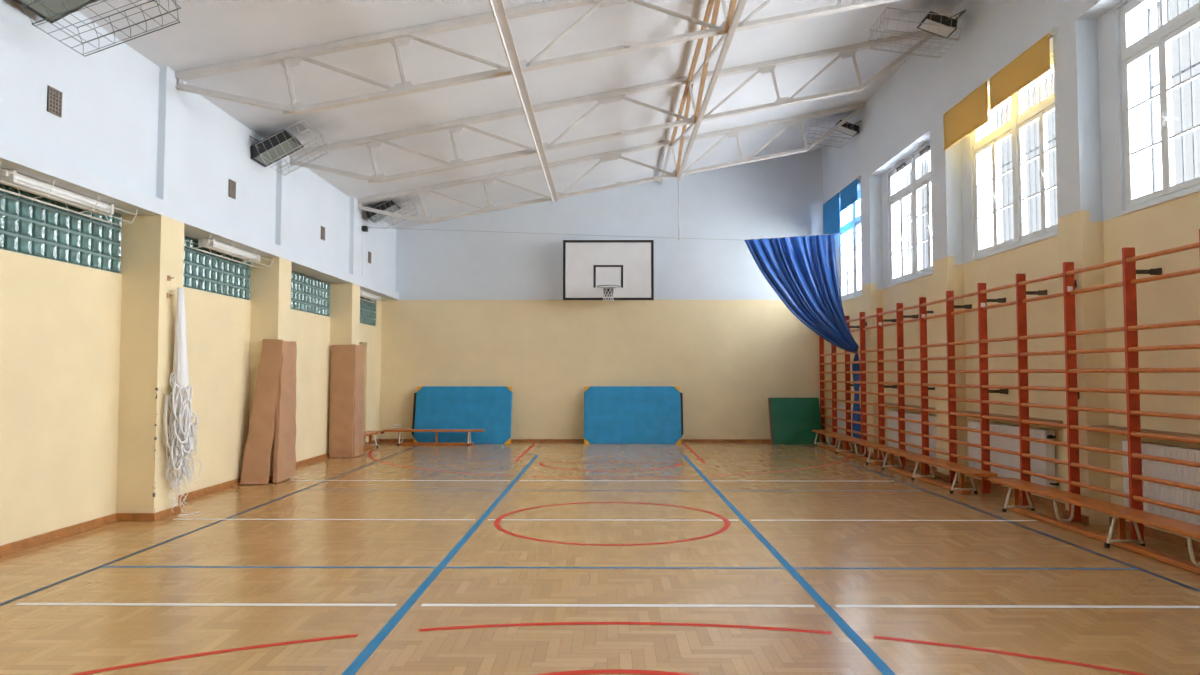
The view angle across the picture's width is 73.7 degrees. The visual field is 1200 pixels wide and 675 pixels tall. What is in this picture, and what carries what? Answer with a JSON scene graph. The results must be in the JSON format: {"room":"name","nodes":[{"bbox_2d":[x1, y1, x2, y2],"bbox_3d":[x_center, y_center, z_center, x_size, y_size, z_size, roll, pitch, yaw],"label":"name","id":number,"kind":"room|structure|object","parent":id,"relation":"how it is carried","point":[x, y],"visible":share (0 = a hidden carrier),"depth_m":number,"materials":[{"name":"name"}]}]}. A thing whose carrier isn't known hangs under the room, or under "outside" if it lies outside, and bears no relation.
{"room":"sports hall","nodes":[
{"label":"sports hall","id":0,"kind":"room"},
{"bbox_2d":[0,0,398,545],"bbox_3d":[-4.572,-0.504,6.720,0.740,4.381,19.300,0,-3,1],"label":"wall","id":1,"kind":"structure","parent":0,"point":[87,353],"depth_m":7.58,"materials":[{"name":"yellow paint"}]},
{"bbox_2d":[47,86,62,116],"bbox_3d":[-4.268,-1.847,6.263,0.016,0.200,0.150,0,-3,1],"label":"air vent","id":2,"kind":"object","parent":1,"relation":"in","point":[54,96],"visible":1,"depth_m":6.25,"materials":[{"name":"grey metal"}]},
{"bbox_2d":[0,183,121,272],"bbox_3d":[-4.719,-0.945,6.386,0.292,0.570,2.510,0,-3,1],"label":"window","id":3,"kind":"structure","parent":1,"relation":"in","point":[27,226],"depth_m":6.76,"materials":[{"name":"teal glass"}]},
{"bbox_2d":[0,161,137,224],"bbox_3d":[-4.409,-1.145,6.528,0.297,0.150,1.668,0,-3,1],"label":"lamp","id":4,"kind":"object","parent":1,"relation":"attached to","point":[11,178],"visible":1,"depth_m":6.46,"materials":[{"name":"white plastic"}]},
{"bbox_2d":[14,0,180,56],"bbox_3d":[-3.729,-2.463,5.831,1.052,0.622,0.627,0,-3,1],"label":"floodlight","id":5,"kind":"object","parent":1,"relation":"attached to","point":[51,11],"visible":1,"depth_m":5.96,"materials":[{"name":"black metal"}]},
{"bbox_2d":[0,438,380,556],"bbox_3d":[-4.373,1.646,6.620,0.378,0.075,19.300,0,-3,1],"label":"baseboard","id":6,"kind":"structure","parent":1,"relation":"attached to","point":[16,546],"depth_m":7.50,"materials":[{"name":"brown wood"}]},
{"bbox_2d":[183,236,250,299],"bbox_3d":[-4.694,-0.815,9.228,0.292,0.570,2.340,0,-3,1],"label":"window","id":7,"kind":"structure","parent":1,"relation":"in","point":[203,271],"depth_m":9.46,"materials":[{"name":"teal glass"}]},
{"bbox_2d":[184,235,273,267],"bbox_3d":[-4.382,-1.008,9.545,0.297,0.150,1.668,0,-3,1],"label":"lamp","id":8,"kind":"object","parent":1,"relation":"attached to","point":[210,243],"visible":0.98,"depth_m":9.38,"materials":[{"name":"white plastic"}]},
{"bbox_2d":[228,179,235,198],"bbox_3d":[-4.242,-1.711,9.230,0.016,0.200,0.150,0,-3,1],"label":"air vent","id":9,"kind":"object","parent":1,"relation":"in","point":[232,184],"visible":1,"depth_m":9.22,"materials":[{"name":"grey"}]},
{"bbox_2d":[240,339,296,483],"bbox_3d":[-4.157,0.935,10.318,0.350,1.826,0.878,-1,-3,26],"label":"pad","id":10,"kind":"object","parent":1,"relation":"attached to","point":[275,389],"visible":1,"depth_m":10.18,"materials":[{"name":"brown plastic"}]},
{"bbox_2d":[249,119,328,175],"bbox_3d":[-3.871,-2.337,9.901,0.837,0.539,0.626,0,-3,1],"label":"floodlight","id":11,"kind":"object","parent":1,"relation":"attached to","point":[281,144],"visible":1,"depth_m":9.77,"materials":[{"name":"black metal"}]},
{"bbox_2d":[291,271,329,316],"bbox_3d":[-4.669,-0.685,12.090,0.292,0.570,2.590,0,-3,1],"label":"window","id":12,"kind":"structure","parent":1,"relation":"in","point":[308,294],"depth_m":12.48,"materials":[{"name":"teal glass"}]},
{"bbox_2d":[321,226,324,240],"bbox_3d":[-4.216,-1.587,12.177,0.016,0.200,0.150,0,-3,1],"label":"air vent","id":13,"kind":"object","parent":1,"relation":"in","point":[322,227],"visible":1,"depth_m":12.16,"materials":[{"name":"grey"}]},
{"bbox_2d":[329,344,364,457],"bbox_3d":[-4.246,1.056,13.480,0.420,1.861,0.639,0,-3,1],"label":"pad","id":14,"kind":"object","parent":1,"relation":"attached to","point":[346,430],"visible":1,"depth_m":13.22,"materials":[{"name":"brown plastic"}]},
{"bbox_2d":[361,226,367,276],"bbox_3d":[-4.094,-1.492,13.909,0.090,0.890,0.100,0,-3,1],"label":"junction box","id":15,"kind":"object","parent":1,"relation":"attached to","point":[363,228],"visible":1,"depth_m":13.90,"materials":[{"name":"black paint"}]},
{"bbox_2d":[360,297,375,325],"bbox_3d":[-4.642,-0.545,15.157,0.292,0.570,1.750,0,-3,1],"label":"window","id":16,"kind":"structure","parent":1,"relation":"in","point":[367,309],"depth_m":15.50,"materials":[{"name":"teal glass"}]},
{"bbox_2d":[368,251,370,263],"bbox_3d":[-4.195,-1.457,14.574,0.016,0.200,0.150,0,-3,1],"label":"air vent","id":17,"kind":"object","parent":1,"relation":"in","point":[369,253],"visible":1,"depth_m":14.53,"materials":[{"name":"grey"}]},
{"bbox_2d":[360,289,387,304],"bbox_3d":[-4.335,-0.761,14.949,0.297,0.150,1.668,0,-3,1],"label":"lamp","id":18,"kind":"object","parent":1,"relation":"attached to","point":[366,295],"visible":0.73,"depth_m":15.04,"materials":[{"name":"white plastic"}]},
{"bbox_3d":[-4.165,-0.407,7.763,0.055,0.050,0.050,0,-3,1],"label":"wall hook","id":19,"kind":"object","parent":1,"relation":"attached to","visible":0},
{"bbox_2d":[163,288,201,514],"bbox_3d":[-4.084,0.626,7.847,0.183,2.219,0.440,0,-3,1],"label":"net","id":20,"kind":"object","parent":19,"relation":"hanging from","point":[181,401],"visible":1,"depth_m":7.76,"materials":[{"name":"white fabric"}]},
{"bbox_2d":[78,0,962,229],"bbox_3d":[0.158,-3.627,6.821,10.600,2.264,19.900,0,-3,1],"label":"ceiling","id":21,"kind":"structure","parent":0,"point":[208,32],"depth_m":9.97,"materials":[{"name":"paint"}]},
{"bbox_2d":[366,196,417,228],"bbox_3d":[-3.740,-2.247,14.300,0.841,0.522,0.626,0,-3,1],"label":"floodlight","id":22,"kind":"object","parent":21,"relation":"attached to","point":[390,206],"visible":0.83,"depth_m":14.12,"materials":[{"name":"black metal"}]},
{"bbox_2d":[175,0,899,114],"bbox_3d":[0.153,-3.236,7.935,8.701,2.059,0.110,0,-3,1],"label":"roof truss","id":23,"kind":"object","parent":21,"relation":"attached to","point":[400,37],"visible":0.95,"depth_m":7.90,"materials":[{"name":"metal"}]},
{"bbox_2d":[357,103,865,223],"bbox_3d":[0.203,-2.973,13.698,8.701,2.059,0.110,0,-3,1],"label":"roof truss","id":24,"kind":"object","parent":21,"relation":"attached to","point":[795,120],"visible":0.99,"depth_m":13.66,"materials":[{"name":"metal"}]},
{"bbox_2d":[289,31,934,182],"bbox_3d":[0.178,-3.107,10.772,8.701,2.059,0.110,0,-3,1],"label":"roof truss","id":25,"kind":"object","parent":21,"relation":"attached to","point":[848,51],"visible":0.97,"depth_m":10.74,"materials":[{"name":"metal"}]},
{"bbox_2d":[489,0,557,203],"bbox_3d":[-0.799,-2.525,9.342,0.090,0.060,8.820,0,-3,1],"label":"tie beam","id":26,"kind":"structure","parent":25,"relation":"attached to","point":[497,7],"depth_m":8.13,"materials":[{"name":"metal"}]},
{"bbox_2d":[659,0,746,183],"bbox_3d":[1.253,-3.151,10.684,0.172,0.620,11.480,0,-3,1],"label":"frame","id":27,"kind":"object","parent":25,"relation":"attached to","point":[732,16],"visible":0.96,"depth_m":9.67,"materials":[{"name":"paint"}]},
{"bbox_2d":[678,180,679,239],"bbox_3d":[1.357,-2.194,13.795,0.022,1.002,0.241,0,-3,7],"label":"hanging cord","id":28,"kind":"object","parent":27,"relation":"hanging from","point":[678,180],"visible":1,"depth_m":13.77,"materials":[{"name":"grey metal"}]},
{"bbox_2d":[0,442,1199,674],"bbox_3d":[0.158,1.806,6.573,10.200,0.251,19.900,0,-3,1],"label":"floor","id":29,"kind":"structure","parent":0,"point":[514,558],"depth_m":5.40,"materials":[{"name":"brown wood"}]},
{"bbox_2d":[364,431,380,449],"bbox_3d":[-4.327,1.899,14.602,0.318,0.300,1.550,0,-3,1],"label":"bench","id":30,"kind":"object","parent":29,"relation":"on","point":[366,433],"visible":0.51,"depth_m":15.01,"materials":[{"name":"brown wood"}]},
{"bbox_2d":[381,429,484,445],"bbox_3d":[-3.263,1.944,15.587,2.000,0.300,0.318,0,-3,1],"label":"bench","id":31,"kind":"object","parent":29,"relation":"on","point":[468,431],"visible":0.99,"depth_m":15.53,"materials":[{"name":"brown wood"}]},
{"bbox_2d":[412,386,512,443],"bbox_3d":[-2.760,1.554,16.020,1.980,1.149,0.363,0,-3,1],"label":"mat","id":32,"kind":"object","parent":29,"relation":"on","point":[489,408],"visible":0.81,"depth_m":16.00,"materials":[{"name":"blue plastic"}]},
{"bbox_2d":[584,386,682,443],"bbox_3d":[0.670,1.552,15.990,1.980,1.149,0.363,0,-3,1],"label":"mat","id":33,"kind":"object","parent":29,"relation":"on","point":[612,414],"visible":0.91,"depth_m":15.96,"materials":[{"name":"blue plastic"}]},
{"bbox_2d":[768,398,822,444],"bbox_3d":[3.873,1.668,15.869,0.992,0.940,0.416,0,-3,1],"label":"mat","id":34,"kind":"object","parent":29,"relation":"on","point":[792,420],"visible":0.94,"depth_m":15.80,"materials":[{"name":"green plastic"}]},
{"bbox_2d":[812,430,893,464],"bbox_3d":[4.241,1.859,13.728,0.318,0.300,3.810,0,-3,1],"label":"bench","id":35,"kind":"object","parent":29,"relation":"on","point":[844,438],"visible":0.93,"depth_m":13.44,"materials":[{"name":"brown wood"}]},
{"bbox_2d":[879,448,996,493],"bbox_3d":[4.210,1.700,10.247,0.318,0.300,3.100,0,-3,1],"label":"bench","id":36,"kind":"object","parent":29,"relation":"on","point":[962,469],"visible":1,"depth_m":10.01,"materials":[{"name":"brown wood"}]},
{"bbox_2d":[989,478,1199,573],"bbox_3d":[4.176,1.524,6.376,0.318,0.300,4.050,0,-3,1],"label":"bench","id":37,"kind":"object","parent":29,"relation":"on","point":[1191,530],"visible":1,"depth_m":6.40,"materials":[{"name":"brown wood"}]},
{"bbox_2d":[380,149,861,438],"bbox_3d":[0.294,-0.907,16.507,10.300,6.477,0.300,0,-3,1],"label":"wall","id":38,"kind":"structure","parent":0,"point":[474,307],"depth_m":16.34,"materials":[{"name":"paint"}]},
{"bbox_2d":[393,424,400,427],"bbox_3d":[-4.127,1.803,16.253,0.150,0.080,0.036,0,-3,1],"label":"wall socket","id":39,"kind":"object","parent":38,"relation":"attached to","point":[394,425],"visible":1,"depth_m":16.24,"materials":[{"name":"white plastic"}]},
{"bbox_2d":[380,439,825,441],"bbox_3d":[0.051,2.091,16.213,9.022,0.060,0.018,0,-3,1],"label":"baseboard","id":40,"kind":"structure","parent":38,"relation":"attached to","point":[381,440],"depth_m":16.21,"materials":[{"name":"brown wood"}]},
{"bbox_2d":[563,240,653,301],"bbox_3d":[0.165,-1.309,15.823,1.800,1.262,1.105,0,-3,1],"label":"basketball backboard","id":41,"kind":"object","parent":38,"relation":"attached to","point":[611,270],"visible":1,"depth_m":15.88,"materials":[{"name":"white plastic"}]},
{"bbox_2d":[744,234,860,445],"bbox_3d":[3.626,0.051,13.823,2.186,3.679,0.560,1,-3,-16],"label":"curtain","id":42,"kind":"object","parent":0,"point":[801,270],"visible":0.99,"depth_m":13.83,"materials":[{"name":"blue fabric"}]},
{"bbox_2d":[822,0,1199,541],"bbox_3d":[4.768,-1.332,6.676,0.580,6.030,19.300,0,-3,1],"label":"wall","id":43,"kind":"structure","parent":0,"point":[904,116],"depth_m":8.41,"materials":[{"name":"paint"}]},
{"bbox_2d":[368,227,858,239],"bbox_3d":[0.226,-1.803,13.905,8.630,0.237,0.028,0,-3,1],"label":"wire","id":44,"kind":"object","parent":43,"relation":"attached to","point":[368,227],"visible":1,"depth_m":13.89,"materials":[{"name":"grey"}]},
{"bbox_2d":[823,191,839,235],"bbox_3d":[4.526,-2.342,15.599,0.060,0.798,1.194,0,-3,1],"label":"roller blind","id":45,"kind":"object","parent":43,"relation":"attached to","point":[831,209],"visible":0.85,"depth_m":15.49,"materials":[{"name":"blue fabric"}]},
{"bbox_2d":[801,118,861,147],"bbox_3d":[4.098,-3.594,14.043,1.016,0.388,0.627,0,-3,1],"label":"floodlight","id":46,"kind":"object","parent":43,"relation":"attached to","point":[847,128],"visible":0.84,"depth_m":13.93,"materials":[{"name":"black metal"}]},
{"bbox_2d":[819,325,859,445],"bbox_3d":[4.588,0.852,15.263,0.328,2.410,1.772,0,-3,1],"label":"wall bars","id":47,"kind":"object","parent":43,"relation":"attached to","point":[833,354],"visible":0.6,"depth_m":15.27,"materials":[{"name":"red wood"}]},
{"bbox_2d":[837,404,860,436],"bbox_3d":[4.672,1.559,14.969,0.104,0.590,1.379,0,-3,1],"label":"radiator","id":48,"kind":"object","parent":43,"relation":"attached to","point":[840,414],"visible":0.22,"depth_m":15.27,"materials":[{"name":"white metal"}]},
{"bbox_2d":[840,193,861,301],"bbox_3d":[4.869,-1.683,15.005,0.373,1.890,1.970,0,-3,1],"label":"window","id":49,"kind":"structure","parent":43,"relation":"in","point":[854,224],"depth_m":15.40,"materials":[{"name":"white paint"}]},
{"bbox_2d":[840,176,860,211],"bbox_3d":[4.516,-2.584,14.469,0.060,0.418,1.074,0,-3,1],"label":"roller blind","id":50,"kind":"object","parent":49,"relation":"attached to","point":[848,194],"visible":1,"depth_m":14.43,"materials":[{"name":"blue fabric"}]},
{"bbox_2d":[859,203,861,285],"bbox_3d":[5.046,-1.693,15.004,0.020,1.870,1.930,0,-3,0],"label":"security grille","id":51,"kind":"object","parent":49,"relation":"attached to","point":[860,203],"depth_m":15.51,"materials":[{"name":"white metal"}]},
{"bbox_2d":[845,308,897,454],"bbox_3d":[4.573,0.772,13.521,0.328,2.410,1.756,0,-3,1],"label":"wall bars","id":52,"kind":"object","parent":43,"relation":"attached to","point":[862,317],"visible":0.74,"depth_m":13.54,"materials":[{"name":"red wood"}]},
{"bbox_2d":[877,297,934,466],"bbox_3d":[4.558,0.693,11.787,0.328,2.410,1.756,0,-3,1],"label":"wall bars","id":53,"kind":"object","parent":43,"relation":"attached to","point":[899,310],"visible":0.8,"depth_m":11.82,"materials":[{"name":"red wood"}]},
{"bbox_2d":[877,403,934,409],"bbox_3d":[4.626,1.060,12.024,0.200,0.078,2.400,0,-3,1],"label":"shelf","id":54,"kind":"object","parent":43,"relation":"attached to","point":[914,406],"visible":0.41,"depth_m":11.85,"materials":[{"name":"brown wood"}]},
{"bbox_2d":[888,144,932,286],"bbox_3d":[4.849,-1.816,12.093,0.363,1.890,2.160,0,-3,1],"label":"window","id":55,"kind":"structure","parent":43,"relation":"in","point":[917,183],"depth_m":12.28,"materials":[{"name":"white paint"}]},
{"bbox_2d":[906,159,927,273],"bbox_3d":[5.020,-1.826,12.092,0.020,1.870,2.120,0,-3,0],"label":"security grille","id":56,"kind":"object","parent":55,"relation":"attached to","point":[923,207],"depth_m":12.46,"materials":[{"name":"white metal"}]},
{"bbox_2d":[887,410,935,457],"bbox_3d":[4.644,1.415,11.807,0.104,0.590,2.009,0,-3,1],"label":"radiator","id":57,"kind":"object","parent":43,"relation":"attached to","point":[909,426],"visible":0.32,"depth_m":11.77,"materials":[{"name":"white metal"}]},
{"bbox_2d":[868,7,965,57],"bbox_3d":[3.882,-3.715,9.746,1.035,0.418,0.627,0,-3,1],"label":"floodlight","id":58,"kind":"object","parent":43,"relation":"attached to","point":[941,25],"visible":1,"depth_m":9.66,"materials":[{"name":"black metal"}]},
{"bbox_2d":[919,283,1007,492],"bbox_3d":[4.542,0.614,10.053,0.328,2.410,1.756,0,-3,1],"label":"wall bars","id":59,"kind":"object","parent":43,"relation":"attached to","point":[951,384],"visible":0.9,"depth_m":10.08,"materials":[{"name":"red wood"}]},
{"bbox_2d":[943,78,989,150],"bbox_3d":[4.475,-2.703,9.780,0.060,0.508,1.254,0,-3,1],"label":"roller blind","id":60,"kind":"object","parent":43,"relation":"attached to","point":[970,113],"visible":0.98,"depth_m":9.71,"materials":[{"name":"yellow fabric"}]},
{"bbox_2d":[956,411,1062,423],"bbox_3d":[4.599,0.923,9.027,0.200,0.078,2.400,0,-3,1],"label":"shelf","id":61,"kind":"object","parent":43,"relation":"attached to","point":[969,412],"visible":0.3,"depth_m":8.84,"materials":[{"name":"brown wood"}]},
{"bbox_2d":[968,421,1058,487],"bbox_3d":[4.620,1.288,9.030,0.104,0.590,1.829,0,-3,1],"label":"radiator","id":62,"kind":"object","parent":43,"relation":"attached to","point":[1036,448],"visible":0.59,"depth_m":8.86,"materials":[{"name":"white metal"}]},
{"bbox_2d":[971,56,1057,261],"bbox_3d":[4.844,-1.953,9.076,0.320,1.890,2.160,0,-3,1],"label":"window","id":63,"kind":"structure","parent":43,"relation":"in","point":[1020,118],"depth_m":9.07,"materials":[{"name":"white paint"}]},
{"bbox_2d":[996,74,1056,241],"bbox_3d":[4.994,-1.963,9.076,0.020,1.870,2.120,0,-3,0],"label":"security grille","id":64,"kind":"object","parent":63,"relation":"attached to","point":[1052,75],"depth_m":9.25,"materials":[{"name":"white metal"}]},
{"bbox_2d":[838,440,1199,551],"bbox_3d":[4.569,1.640,6.492,0.218,0.075,19.200,0,-3,1],"label":"baseboard","id":65,"kind":"structure","parent":43,"relation":"attached to","point":[1154,533],"depth_m":8.10,"materials":[{"name":"brown wood"}]},
{"bbox_2d":[989,28,1055,109],"bbox_3d":[4.463,-2.816,8.508,0.060,0.398,1.284,0,-3,1],"label":"roller blind","id":66,"kind":"object","parent":43,"relation":"attached to","point":[1033,62],"visible":1,"depth_m":8.43,"materials":[{"name":"yellow fabric"}]},
{"bbox_2d":[978,262,1079,517],"bbox_3d":[4.527,0.535,8.319,0.328,2.410,1.756,0,-3,1],"label":"wall bars","id":67,"kind":"object","parent":43,"relation":"attached to","point":[1022,353],"visible":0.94,"depth_m":8.34,"materials":[{"name":"red wood"}]},
{"bbox_2d":[1064,229,1199,540],"bbox_3d":[4.512,0.456,6.593,0.328,2.410,1.739,0,-3,1],"label":"wall bars","id":68,"kind":"object","parent":43,"relation":"attached to","point":[1132,370],"visible":0.9,"depth_m":6.61,"materials":[{"name":"red wood"}]},
{"bbox_2d":[1090,426,1199,438],"bbox_3d":[4.574,0.789,6.081,0.200,0.078,2.500,0,-3,1],"label":"shelf","id":69,"kind":"object","parent":43,"relation":"attached to","point":[1106,427],"visible":0.63,"depth_m":6.48,"materials":[{"name":"brown wood"}]},
{"bbox_2d":[1119,0,1199,215],"bbox_3d":[4.818,-2.087,6.145,0.320,1.890,2.190,0,-3,1],"label":"window","id":70,"kind":"structure","parent":43,"relation":"in","point":[1168,30],"depth_m":6.82,"materials":[{"name":"white paint"}]},
{"bbox_2d":[1147,0,1199,191],"bbox_3d":[4.968,-2.097,6.145,0.020,1.870,2.152,0,-3,0],"label":"security grille","id":71,"kind":"object","parent":70,"relation":"attached to","point":[1192,65],"depth_m":6.85,"materials":[{"name":"white metal"}]},
{"bbox_2d":[1122,441,1199,524],"bbox_3d":[4.592,1.145,5.899,0.104,0.590,2.139,0,-3,1],"label":"radiator","id":72,"kind":"object","parent":43,"relation":"attached to","point":[1190,475],"visible":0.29,"depth_m":6.40,"materials":[{"name":"white metal"}]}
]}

